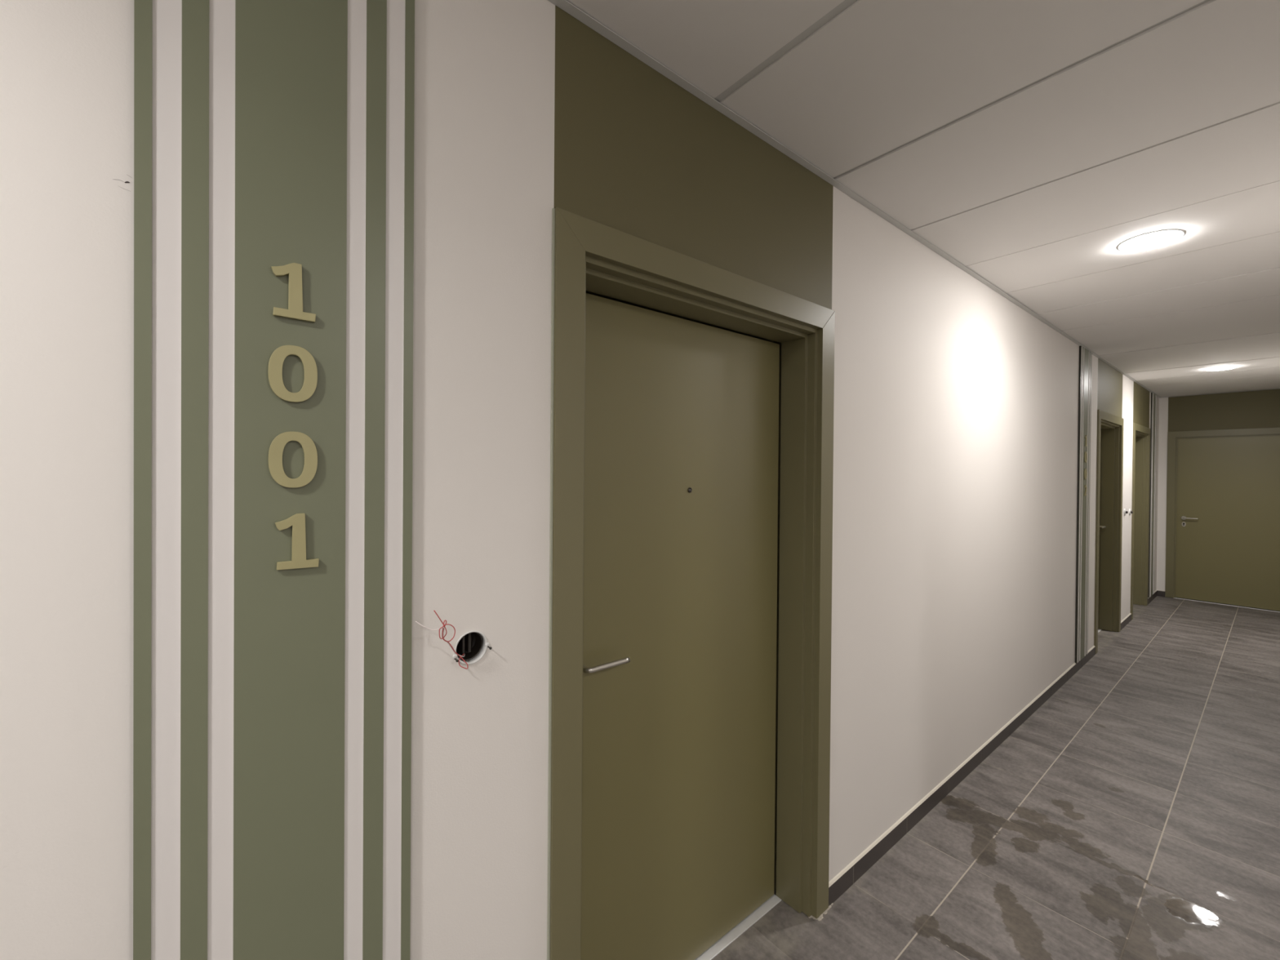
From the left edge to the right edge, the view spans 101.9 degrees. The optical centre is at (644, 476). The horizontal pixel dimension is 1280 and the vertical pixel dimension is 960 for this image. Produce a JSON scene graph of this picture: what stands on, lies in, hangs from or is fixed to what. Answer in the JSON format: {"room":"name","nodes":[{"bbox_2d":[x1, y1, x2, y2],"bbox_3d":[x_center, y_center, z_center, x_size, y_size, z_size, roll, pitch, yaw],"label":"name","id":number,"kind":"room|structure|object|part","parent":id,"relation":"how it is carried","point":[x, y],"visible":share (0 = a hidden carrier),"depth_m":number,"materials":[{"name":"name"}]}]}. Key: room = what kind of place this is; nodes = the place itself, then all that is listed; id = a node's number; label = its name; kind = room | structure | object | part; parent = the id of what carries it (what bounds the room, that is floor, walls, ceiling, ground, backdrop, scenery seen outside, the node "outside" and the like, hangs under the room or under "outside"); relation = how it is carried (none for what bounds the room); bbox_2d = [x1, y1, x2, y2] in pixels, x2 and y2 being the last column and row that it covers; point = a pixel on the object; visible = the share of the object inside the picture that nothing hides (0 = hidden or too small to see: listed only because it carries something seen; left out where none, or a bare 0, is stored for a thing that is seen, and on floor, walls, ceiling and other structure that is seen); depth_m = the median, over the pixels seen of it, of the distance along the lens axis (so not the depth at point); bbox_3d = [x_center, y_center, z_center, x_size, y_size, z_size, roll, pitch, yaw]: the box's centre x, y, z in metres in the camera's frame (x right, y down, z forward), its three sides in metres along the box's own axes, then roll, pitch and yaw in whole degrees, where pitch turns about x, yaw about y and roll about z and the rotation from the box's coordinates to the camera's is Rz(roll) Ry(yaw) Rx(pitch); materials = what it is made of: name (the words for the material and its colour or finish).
{"room":"apartment building corridor","nodes":[
{"label":"apartment building corridor","id":0,"kind":"room"},
{"bbox_2d":[0,0,1159,959],"bbox_3d":[0.278,0.189,1.711,16.592,2.652,0.300,0,1,-39],"label":"wall","id":1,"kind":"structure","parent":0,"point":[956,406],"depth_m":1.06,"materials":[{"name":"white paint"}]},
{"bbox_2d":[133,0,414,959],"bbox_3d":[-0.562,0.215,0.827,0.360,2.460,0.012,0,1,-39],"label":"wall panel","id":2,"kind":"object","parent":1,"relation":"attached to","point":[272,707],"visible":1,"depth_m":0.80,"materials":[{"name":"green paint"}]},
{"bbox_2d":[267,345,317,402],"bbox_3d":[-0.553,-0.161,0.817,0.064,0.088,0.007,0,1,-39],"label":"number","id":3,"kind":"object","parent":2,"relation":"attached to","point":[277,359],"visible":1,"depth_m":0.81,"materials":[{"name":"gold metal"}]},
{"bbox_2d":[267,431,317,488],"bbox_3d":[-0.553,-0.026,0.819,0.064,0.088,0.007,0,1,-39],"label":"number","id":4,"kind":"object","parent":2,"relation":"attached to","point":[276,448],"visible":1,"depth_m":0.81,"materials":[{"name":"gold metal"}]},
{"bbox_2d":[271,262,315,322],"bbox_3d":[-0.551,-0.291,0.817,0.058,0.087,0.007,0,1,-39],"label":"number","id":5,"kind":"object","parent":2,"relation":"attached to","point":[295,311],"visible":1,"depth_m":0.81,"materials":[{"name":"gold metal"}]},
{"bbox_2d":[275,513,319,569],"bbox_3d":[-0.550,0.103,0.823,0.058,0.087,0.007,0,1,-39],"label":"number","id":6,"kind":"object","parent":2,"relation":"attached to","point":[299,560],"visible":1,"depth_m":0.82,"materials":[{"name":"gold metal"}]},
{"bbox_2d":[452,630,492,664],"bbox_3d":[-0.349,0.335,1.031,0.073,0.066,0.067,0,1,-39],"label":"box","id":7,"kind":"object","parent":1,"relation":"attached to","point":[474,644],"visible":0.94,"depth_m":1.04,"materials":[{"name":"plastic"}]},
{"bbox_2d":[415,610,467,669],"bbox_3d":[-0.362,0.304,0.964,0.036,0.134,0.138,1,0,17],"label":"loose wires","id":8,"kind":"object","parent":7,"relation":"attached to","point":[443,627],"visible":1,"depth_m":0.94,"materials":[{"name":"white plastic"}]},
{"bbox_2d":[546,207,835,959],"bbox_3d":[0.145,0.469,1.567,1.102,2.094,0.262,0,1,-39],"label":"door","id":9,"kind":"structure","parent":1,"relation":"in","point":[692,400],"depth_m":1.55,"materials":[{"name":"green wood"}]},
{"bbox_3d":[-0.106,0.485,1.347,0.135,0.014,0.056,0,1,-39],"label":"handle","id":10,"kind":"part","parent":9,"relation":"part of","materials":[{"name":"metal"}]},
{"bbox_2d":[547,0,1160,398],"bbox_3d":[0.274,-1.030,1.482,16.292,0.032,0.023,0,1,-39],"label":"trim","id":11,"kind":"structure","parent":1,"relation":"attached to","point":[564,5],"depth_m":1.54,"materials":[{"name":"grey metal"}]},
{"bbox_2d":[828,589,1157,906],"bbox_3d":[0.245,1.478,1.503,16.282,0.078,0.009,0,1,-39],"label":"baseboard","id":12,"kind":"structure","parent":1,"relation":"attached to","point":[851,873],"depth_m":2.41,"materials":[{"name":"ceramic"}]},
{"bbox_2d":[1075,346,1092,663],"bbox_3d":[3.496,0.224,4.130,0.360,2.460,0.012,0,1,-39],"label":"wall panel","id":13,"kind":"object","parent":1,"relation":"attached to","point":[1085,355],"visible":1,"depth_m":4.09,"materials":[{"name":"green paint"}]},
{"bbox_2d":[1084,468,1087,479],"bbox_3d":[3.505,-0.017,4.121,0.064,0.088,0.007,0,1,-39],"label":"number digit","id":14,"kind":"object","parent":13,"relation":"attached to","point":[1085,470],"visible":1,"depth_m":4.11,"materials":[{"name":"gold metal"}]},
{"bbox_2d":[1084,451,1087,462],"bbox_3d":[3.505,-0.152,4.120,0.064,0.088,0.007,0,1,-39],"label":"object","id":15,"kind":"object","parent":13,"relation":"attached to","point":[1086,452],"visible":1,"depth_m":4.11,"materials":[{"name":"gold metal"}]},
{"bbox_2d":[1093,409,1124,653],"bbox_3d":[4.205,0.478,4.872,1.085,2.094,0.262,0,1,-39],"label":"door","id":16,"kind":"structure","parent":1,"relation":"in","point":[1109,459],"depth_m":5.09,"materials":[{"name":"green wood"}]},
{"bbox_2d":[1130,422,1150,619],"bbox_3d":[5.498,0.481,5.924,1.060,2.094,0.262,0,1,-39],"label":"door","id":17,"kind":"structure","parent":1,"relation":"in","point":[1141,434],"depth_m":6.13,"materials":[{"name":"green wood"}]},
{"bbox_2d":[1147,392,1156,598],"bbox_3d":[6.200,0.230,6.330,0.360,2.460,0.012,0,1,-39],"label":"wall panel","id":18,"kind":"object","parent":1,"relation":"attached to","point":[1153,397],"visible":1,"depth_m":6.29,"materials":[{"name":"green paint"}]},
{"bbox_2d":[566,0,1279,397],"bbox_3d":[1.560,-1.055,-0.099,16.292,0.118,4.100,0,1,-39],"label":"ceiling","id":19,"kind":"structure","parent":0,"point":[1024,141],"depth_m":1.52,"materials":[{"name":"white paint"}]},
{"bbox_2d":[1117,229,1185,252],"bbox_3d":[2.166,-1.003,2.222,0.207,0.022,0.207,0,1,-39],"label":"recessed light","id":20,"kind":"object","parent":19,"relation":"in","point":[1153,240],"visible":1,"depth_m":2.19,"materials":[{"name":"white glass"}]},
{"bbox_2d":[1204,365,1237,370],"bbox_3d":[5.327,-0.996,4.795,0.207,0.022,0.207,0,1,-39],"label":"recessed light","id":21,"kind":"object","parent":19,"relation":"in","point":[1224,367],"visible":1,"depth_m":4.76,"materials":[{"name":"white glass"}]},
{"bbox_2d":[711,595,1279,959],"bbox_3d":[1.550,1.613,0.026,16.842,0.150,4.650,0,1,-39],"label":"floor","id":22,"kind":"structure","parent":0,"point":[1134,814],"depth_m":2.23,"materials":[{"name":"grey tile"}]},
{"bbox_2d":[808,902,833,920],"bbox_3d":[0.620,1.516,1.810,0.120,0.007,0.040,0,1,-39],"label":"crumbs","id":23,"kind":"object","parent":22,"relation":"on","point":[820,917],"visible":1,"depth_m":1.79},
{"bbox_2d":[1156,388,1279,597],"bbox_3d":[7.153,0.213,6.169,0.300,2.652,1.466,0,1,-39],"label":"wall","id":24,"kind":"structure","parent":0,"point":[1258,409],"depth_m":6.35,"materials":[{"name":"white paint"}]},
{"bbox_2d":[1157,590,1164,596],"bbox_3d":[6.960,1.501,6.158,0.009,0.073,1.266,0,1,-39],"label":"baseboard","id":25,"kind":"structure","parent":24,"relation":"attached to","point":[1162,593],"depth_m":6.61,"materials":[{"name":"ceramic"}]},
{"bbox_2d":[1165,388,1277,397],"bbox_3d":[6.973,-0.994,6.135,0.023,0.002,1.216,0,1,-39],"label":"trim","id":26,"kind":"structure","parent":24,"relation":"attached to","point":[1273,388],"depth_m":6.21,"materials":[{"name":"grey metal"}]},
{"bbox_2d":[1164,427,1279,612],"bbox_3d":[7.053,0.491,6.221,0.288,2.094,1.100,0,1,-39],"label":"door","id":27,"kind":"structure","parent":24,"relation":"in","point":[1223,535],"depth_m":6.22,"materials":[{"name":"green wood"}]}
]}

